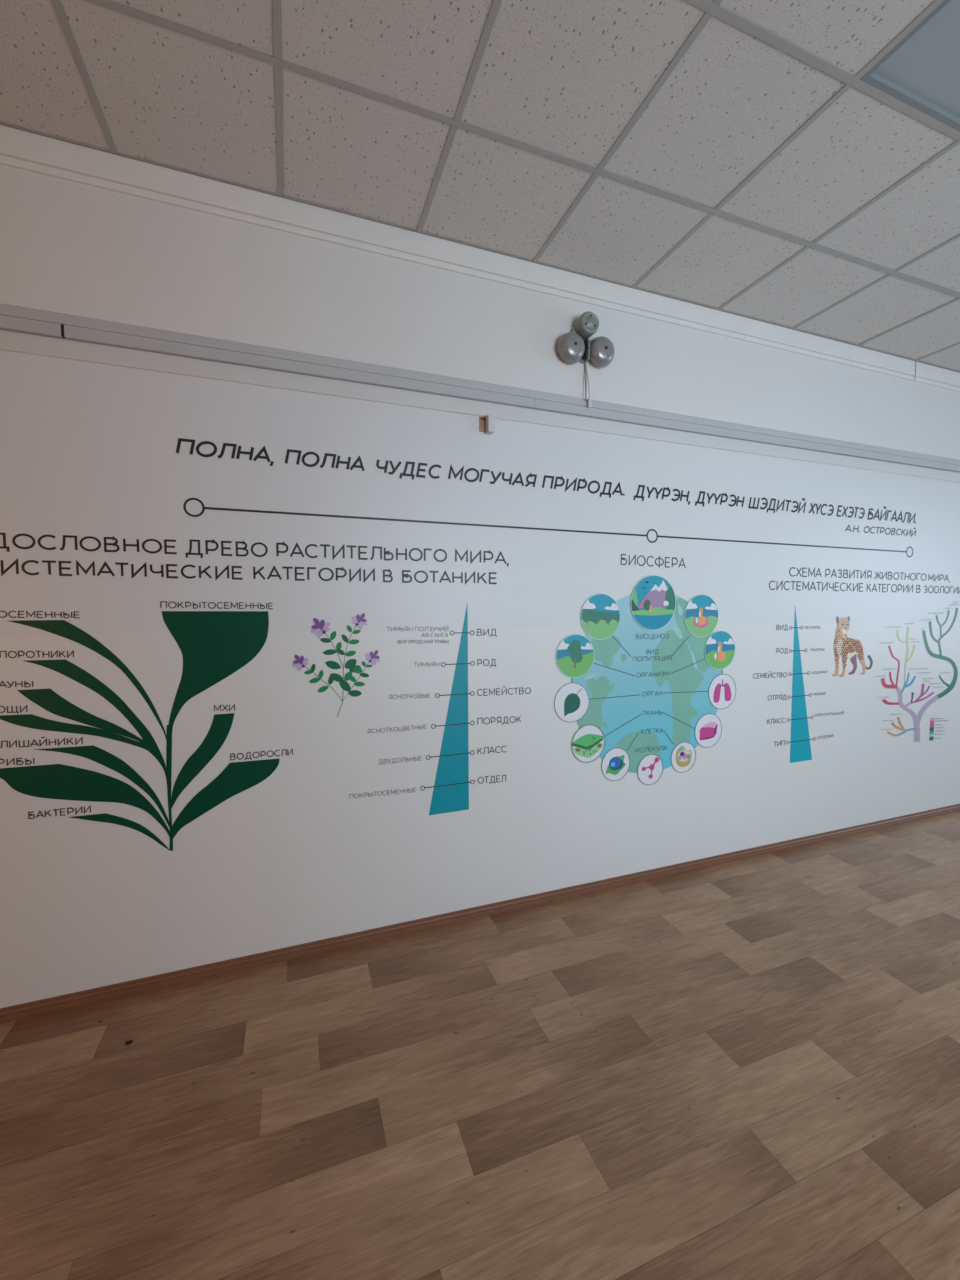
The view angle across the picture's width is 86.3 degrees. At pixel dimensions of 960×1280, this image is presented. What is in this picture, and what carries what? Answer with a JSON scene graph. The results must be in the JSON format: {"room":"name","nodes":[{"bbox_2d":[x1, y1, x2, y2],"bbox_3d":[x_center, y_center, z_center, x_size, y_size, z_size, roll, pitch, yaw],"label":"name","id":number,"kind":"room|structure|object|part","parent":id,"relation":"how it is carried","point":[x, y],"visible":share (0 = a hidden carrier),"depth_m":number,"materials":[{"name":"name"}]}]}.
{"room":"biology classroom","nodes":[
{"label":"biology classroom","id":0,"kind":"room"},
{"bbox_2d":[0,154,959,1007],"bbox_3d":[1.543,-0.366,3.313,12.000,3.686,0.251,-1,4,-20],"label":"wall","id":1,"kind":"structure","parent":0,"point":[291,858],"depth_m":2.45,"materials":[{"name":"white paint"}]},
{"bbox_2d":[0,601,292,850],"bbox_3d":[-1.385,0.372,2.141,1.128,1.071,0.001,-1,4,-20],"label":"tree","id":2,"kind":"object","parent":1,"relation":"attached to","point":[213,645],"visible":1,"depth_m":2.15,"materials":[{"name":"green paint"}]},
{"bbox_3d":[-1.614,0.399,2.059,0.567,0.231,0.001,-1,4,-20],"label":"blade","id":3,"kind":"part","parent":2,"relation":"part of","materials":[{"name":"green paint"}]},
{"bbox_3d":[-1.588,0.319,2.063,0.432,0.262,0.001,-1,4,-20],"label":"blade","id":4,"kind":"part","parent":2,"relation":"part of","materials":[{"name":"green paint"}]},
{"bbox_3d":[-1.612,0.684,2.076,0.626,0.390,0.001,-1,4,-20],"label":"blade","id":5,"kind":"part","parent":2,"relation":"part of","materials":[{"name":"green paint"}]},
{"bbox_3d":[-1.563,0.208,2.066,0.529,0.578,0.001,-1,4,-20],"label":"blade","id":6,"kind":"part","parent":2,"relation":"part of","materials":[{"name":"green paint"}]},
{"bbox_3d":[-1.545,0.366,2.082,0.484,0.584,0.001,-1,4,-20],"label":"blade","id":7,"kind":"part","parent":2,"relation":"part of","materials":[{"name":"green paint"}]},
{"bbox_3d":[-1.537,0.630,2.101,0.463,0.412,0.001,-1,4,-20],"label":"blade","id":8,"kind":"part","parent":2,"relation":"part of","materials":[{"name":"green paint"}]},
{"bbox_3d":[-1.492,0.809,2.128,0.359,0.201,0.001,-1,4,-20],"label":"blade","id":9,"kind":"part","parent":2,"relation":"part of","materials":[{"name":"green paint"}]},
{"bbox_3d":[-1.317,0.632,2.182,0.028,0.547,0.001,-1,4,-20],"label":"stem","id":10,"kind":"part","parent":2,"relation":"part of","materials":[{"name":"green paint"}]},
{"bbox_3d":[-1.200,0.525,2.219,0.258,0.403,0.001,-1,4,-20],"label":"blade","id":11,"kind":"part","parent":2,"relation":"part of","materials":[{"name":"green paint"}]},
{"bbox_3d":[-1.133,0.162,2.222,0.413,0.573,0.001,-1,4,-20],"label":"blade","id":12,"kind":"part","parent":2,"relation":"part of","materials":[{"name":"green paint"}]},
{"bbox_3d":[-1.116,0.697,2.260,0.438,0.313,0.001,-1,4,-20],"label":"blade","id":13,"kind":"part","parent":2,"relation":"part of","materials":[{"name":"green paint"}]},
{"bbox_2d":[0,902,499,1023],"bbox_3d":[-1.874,1.481,2.024,4.220,0.056,0.015,-1,4,-20],"label":"baseboard","id":14,"kind":"structure","parent":1,"relation":"attached to","point":[109,992],"depth_m":2.30,"materials":[{"name":"brown wood"}]},
{"bbox_2d":[0,533,508,583],"bbox_3d":[-0.918,-0.349,2.270,2.276,0.182,0.001,-1,4,-20],"label":"mural heading","id":15,"kind":"object","parent":1,"relation":"attached to","point":[4,546],"visible":1,"depth_m":2.21,"materials":[{"name":"black paint"}]},
{"bbox_2d":[0,125,591,304],"bbox_3d":[-1.630,-1.809,1.913,4.740,0.130,0.014,-1,4,-20],"label":"trim","id":16,"kind":"structure","parent":1,"relation":"attached to","point":[19,149],"depth_m":2.18,"materials":[{"name":"paint"}]},
{"bbox_2d":[293,613,379,716],"bbox_3d":[-0.665,0.119,2.391,0.392,0.486,0.002,-1,4,-20],"label":"drawing","id":17,"kind":"object","parent":1,"relation":"attached to","point":[350,664],"visible":1,"depth_m":2.40,"materials":[{"name":"green paint"}]},
{"bbox_2d":[293,658,308,670],"bbox_3d":[-0.816,0.112,2.334,0.069,0.058,0.001,-1,4,-20],"label":"flower","id":18,"kind":"object","parent":17,"relation":"on","point":[303,661],"depth_m":2.33,"materials":[{"name":"purple paint"}]},
{"bbox_2d":[311,622,330,637],"bbox_3d":[-0.731,-0.045,2.356,0.086,0.072,0.001,-1,4,-20],"label":"flower","id":19,"kind":"object","parent":17,"relation":"on","point":[323,626],"depth_m":2.35,"materials":[{"name":"purple paint"}]},
{"bbox_3d":[-0.679,0.162,2.389,0.084,0.402,0.001,-1,4,-20],"label":"stem","id":20,"kind":"part","parent":17,"relation":"part of","materials":[{"name":"green paint"}]},
{"bbox_2d":[352,617,366,628],"bbox_3d":[-0.568,-0.080,2.414,0.070,0.059,0.001,-1,4,-20],"label":"flower","id":21,"kind":"object","parent":17,"relation":"on","point":[357,620],"depth_m":2.41,"materials":[{"name":"purple paint"}]},
{"bbox_2d":[365,654,379,665],"bbox_3d":[-0.513,0.094,2.445,0.069,0.059,0.001,-1,4,-20],"label":"flower","id":22,"kind":"object","parent":17,"relation":"on","point":[370,657],"depth_m":2.44,"materials":[{"name":"purple paint"}]},
{"bbox_2d":[350,602,530,814],"bbox_3d":[-0.174,0.347,2.587,0.956,1.077,0.001,-1,4,-20],"label":"wall diagram","id":23,"kind":"object","parent":1,"relation":"attached to","point":[451,786],"visible":1,"depth_m":2.61,"materials":[{"name":"teal paint"}]},
{"bbox_2d":[0,331,959,481],"bbox_3d":[1.588,-1.189,3.141,11.600,0.068,0.009,-1,4,-20],"label":"wall rail","id":24,"kind":"object","parent":1,"relation":"attached to","point":[10,341],"visible":1,"depth_m":2.41,"materials":[{"name":"white plastic"}]},
{"bbox_2d":[0,303,959,472],"bbox_3d":[1.590,-1.272,3.130,11.600,0.088,0.023,-1,4,-20],"label":"duct","id":25,"kind":"object","parent":1,"relation":"attached to","point":[18,319],"visible":1,"depth_m":2.40,"materials":[{"name":"plastic"}]},
{"bbox_3d":[-2.725,-1.154,1.544,2.403,0.046,0.022,-1,4,-20],"label":"duct lid","id":26,"kind":"part","parent":25,"relation":"part of","materials":[{"name":"plastic"}]},
{"bbox_3d":[-0.655,-1.200,2.305,1.988,0.046,0.022,-1,4,-20],"label":"duct lid","id":27,"kind":"part","parent":25,"relation":"part of","materials":[{"name":"plastic"}]},
{"bbox_3d":[1.263,-1.244,3.011,2.097,0.046,0.022,-1,4,-20],"label":"duct lid","id":28,"kind":"part","parent":25,"relation":"part of","materials":[{"name":"plastic"}]},
{"bbox_3d":[3.373,-1.291,3.787,2.399,0.046,0.022,-1,4,-20],"label":"duct lid","id":29,"kind":"part","parent":25,"relation":"part of","materials":[{"name":"plastic"}]},
{"bbox_2d":[480,414,494,434],"bbox_3d":[0.035,-1.076,2.553,0.064,0.084,0.047,-1,4,-20],"label":"junction box","id":30,"kind":"object","parent":1,"relation":"attached to","point":[487,424],"visible":1,"depth_m":2.54,"materials":[{"name":"plastic"}]},
{"bbox_2d":[176,438,916,536],"bbox_3d":[0.975,-0.805,2.941,4.760,0.202,0.001,-1,4,-20],"label":"mural quotation","id":31,"kind":"object","parent":1,"relation":"attached to","point":[239,451],"visible":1,"depth_m":2.67,"materials":[{"name":"black paint"}]},
{"bbox_2d":[183,498,912,556],"bbox_3d":[0.974,-0.601,2.953,4.716,0.090,0.001,-1,4,-20],"label":"mural timeline","id":32,"kind":"object","parent":1,"relation":"attached to","point":[189,499],"visible":1,"depth_m":2.61,"materials":[{"name":"black paint"}]},
{"bbox_2d":[558,311,614,407],"bbox_3d":[0.566,-1.472,2.701,0.337,0.464,0.092,-1,4,-20],"label":"bell","id":33,"kind":"object","parent":1,"relation":"attached to","point":[574,346],"visible":1,"depth_m":2.67,"materials":[{"name":"grey metal"}]},
{"bbox_3d":[0.557,-1.539,2.712,0.015,0.090,0.040,-1,4,-20],"label":"hammer arm","id":34,"kind":"part","parent":33,"relation":"part of","materials":[{"name":"grey metal"}]},
{"bbox_2d":[554,554,735,784],"bbox_3d":[1.015,0.185,3.012,1.298,1.360,0.008,-1,4,-20],"label":"biosphere graphic","id":35,"kind":"object","parent":1,"relation":"attached to","point":[648,685],"visible":1,"depth_m":3.00,"materials":[{"name":"multicoloured paint"}]},
{"bbox_3d":[0.524,0.064,2.825,0.097,0.128,0.001,-1,4,-20],"label":"crown","id":36,"kind":"part","parent":35,"relation":"part of","materials":[{"name":"green paint"}]},
{"bbox_3d":[1.013,0.252,3.020,1.082,1.082,0.001,-1,4,-20],"label":"globe","id":37,"kind":"part","parent":35,"relation":"part of"},
{"bbox_2d":[500,832,826,912],"bbox_3d":[1.270,1.410,3.180,2.478,0.056,0.015,-1,4,-20],"label":"trim","id":38,"kind":"structure","parent":1,"relation":"attached to","point":[582,889],"depth_m":3.09,"materials":[{"name":"brown wood"}]},
{"bbox_2d":[591,278,914,380],"bbox_3d":[1.842,-1.888,3.190,2.660,0.130,0.014,-1,4,-20],"label":"trim","id":39,"kind":"structure","parent":1,"relation":"attached to","point":[605,294],"depth_m":3.09,"materials":[{"name":"paint"}]},
{"bbox_2d":[753,609,843,762],"bbox_3d":[2.160,0.295,3.446,0.866,1.067,0.001,-1,4,-20],"label":"wedge","id":40,"kind":"object","parent":1,"relation":"attached to","point":[800,748],"visible":1,"depth_m":3.45,"materials":[{"name":"teal paint"}]},
{"bbox_2d":[833,617,872,676],"bbox_3d":[2.632,0.045,3.603,0.409,0.424,0.002,-1,4,-20],"label":"drawing","id":41,"kind":"object","parent":1,"relation":"attached to","point":[847,647],"visible":1,"depth_m":3.58,"materials":[{"name":"brown paint"}]},
{"bbox_3d":[2.630,0.172,3.611,0.086,0.142,0.001,-1,4,-20],"label":"hind leg","id":42,"kind":"part","parent":41,"relation":"part of","materials":[{"name":"brown paint"}]},
{"bbox_3d":[2.709,0.152,3.639,0.096,0.190,0.001,-1,4,-20],"label":"hind leg","id":43,"kind":"part","parent":41,"relation":"part of","materials":[{"name":"orange paint"}]},
{"bbox_2d":[769,567,959,594],"bbox_3d":[2.811,-0.416,3.642,2.031,0.168,0.001,-1,4,-20],"label":"mural heading","id":44,"kind":"object","parent":1,"relation":"attached to","point":[792,567],"visible":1,"depth_m":3.59,"materials":[{"name":"grey paint"}]},
{"bbox_2d":[825,804,959,840],"bbox_3d":[4.733,1.332,4.454,4.898,0.056,0.015,-1,4,-20],"label":"trim","id":45,"kind":"structure","parent":1,"relation":"attached to","point":[876,825],"depth_m":3.84,"materials":[{"name":"brown wood"}]},
{"bbox_2d":[876,604,958,741],"bbox_3d":[3.309,0.247,3.866,0.968,1.076,0.002,-1,4,-20],"label":"tree","id":46,"kind":"object","parent":1,"relation":"attached to","point":[916,718],"visible":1,"depth_m":3.89,"materials":[{"name":"multicoloured paint"}]},
{"bbox_2d":[913,362,959,391],"bbox_3d":[5.066,-1.960,4.376,4.188,0.130,0.014,-1,4,-20],"label":"trim","id":47,"kind":"structure","parent":1,"relation":"attached to","point":[924,373],"depth_m":3.73,"materials":[{"name":"paint"}]},
{"bbox_2d":[0,811,959,1279],"bbox_3d":[2.485,1.610,0.873,11.600,0.060,5.200,-1,4,-20],"label":"floor","id":48,"kind":"structure","parent":0,"point":[749,1068],"depth_m":1.70,"materials":[{"name":"brown laminate"}]},
{"bbox_2d":[0,0,959,372],"bbox_3d":[2.485,-1.900,0.658,11.600,0.201,5.200,-1,4,-20],"label":"ceiling","id":49,"kind":"structure","parent":0,"point":[735,157],"depth_m":1.88,"materials":[{"name":"grey"}]},
{"bbox_3d":[-1.315,-1.882,1.718,0.024,0.035,0.562,-1,4,-20],"label":"grid rail","id":50,"kind":"part","parent":49,"relation":"part of","materials":[{"name":"white metal"}]},
{"bbox_3d":[-0.547,-1.861,1.369,0.024,0.035,0.575,-1,4,-20],"label":"grid rail","id":51,"kind":"part","parent":49,"relation":"part of","materials":[{"name":"white metal"}]},
{"bbox_3d":[-0.752,-1.895,1.925,0.024,0.035,0.562,-1,4,-20],"label":"grid rail","id":52,"kind":"part","parent":49,"relation":"part of","materials":[{"name":"white metal"}]},
{"bbox_3d":[-0.189,-1.908,2.132,0.024,0.035,0.562,-1,4,-20],"label":"grid rail","id":53,"kind":"part","parent":49,"relation":"part of","materials":[{"name":"white metal"}]},
{"bbox_3d":[0.016,-1.874,1.576,0.024,0.035,0.575,-1,4,-20],"label":"grid rail","id":54,"kind":"part","parent":49,"relation":"part of","materials":[{"name":"white metal"}]},
{"bbox_3d":[0.374,-1.921,2.339,0.024,0.035,0.562,-1,4,-20],"label":"grid rail","id":55,"kind":"part","parent":49,"relation":"part of","materials":[{"name":"white metal"}]},
{"bbox_3d":[0.579,-1.886,1.783,0.024,0.035,0.575,-1,4,-20],"label":"grid rail","id":56,"kind":"part","parent":49,"relation":"part of","materials":[{"name":"white metal"}]},
{"bbox_3d":[0.937,-1.933,2.546,0.024,0.035,0.562,-1,4,-20],"label":"grid rail","id":57,"kind":"part","parent":49,"relation":"part of","materials":[{"name":"white metal"}]},
{"bbox_3d":[0.787,-1.852,1.221,0.024,0.035,0.575,-1,4,-20],"label":"grid rail","id":58,"kind":"part","parent":49,"relation":"part of","materials":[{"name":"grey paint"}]},
{"bbox_3d":[1.500,-1.946,2.753,0.024,0.035,0.562,-1,4,-20],"label":"grid rail","id":59,"kind":"part","parent":49,"relation":"part of","materials":[{"name":"white metal"}]},
{"bbox_3d":[1.142,-1.899,1.990,0.024,0.035,0.575,-1,4,-20],"label":"grid rail","id":60,"kind":"part","parent":49,"relation":"part of","materials":[{"name":"white metal"}]},
{"bbox_3d":[1.997,-1.899,1.986,11.600,0.035,0.024,-1,4,-20],"label":"grid rail","id":61,"kind":"part","parent":49,"relation":"part of","materials":[{"name":"white metal"}]},
{"bbox_3d":[2.063,-1.958,2.961,0.024,0.035,0.562,-1,4,-20],"label":"grid rail","id":62,"kind":"part","parent":49,"relation":"part of","materials":[{"name":"white metal"}]},
{"bbox_3d":[1.705,-1.912,2.198,0.024,0.035,0.575,-1,4,-20],"label":"grid rail","id":63,"kind":"part","parent":49,"relation":"part of","materials":[{"name":"white metal"}]},
{"bbox_3d":[1.350,-1.865,1.429,0.024,0.035,0.575,-1,4,-20],"label":"grid rail","id":64,"kind":"part","parent":49,"relation":"part of","materials":[{"name":"white metal"}]},
{"bbox_3d":[2.626,-1.971,3.168,0.024,0.035,0.562,-1,4,-20],"label":"grid rail","id":65,"kind":"part","parent":49,"relation":"part of","materials":[{"name":"white metal"}]},
{"bbox_2d":[860,0,959,130],"bbox_3d":[1.631,-1.876,1.532,0.575,0.044,0.575,-1,4,-20],"label":"ceiling light","id":66,"kind":"object","parent":49,"relation":"attached to","point":[922,71],"visible":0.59,"depth_m":1.69,"materials":[{"name":"grey plastic"}]},
{"bbox_3d":[2.268,-1.925,2.405,0.024,0.035,0.575,-1,4,-20],"label":"grid rail","id":67,"kind":"part","parent":49,"relation":"part of","materials":[{"name":"white metal"}]},
{"bbox_3d":[3.189,-1.984,3.375,0.024,0.035,0.562,-1,4,-20],"label":"grid rail","id":68,"kind":"part","parent":49,"relation":"part of","materials":[{"name":"white metal"}]}
]}

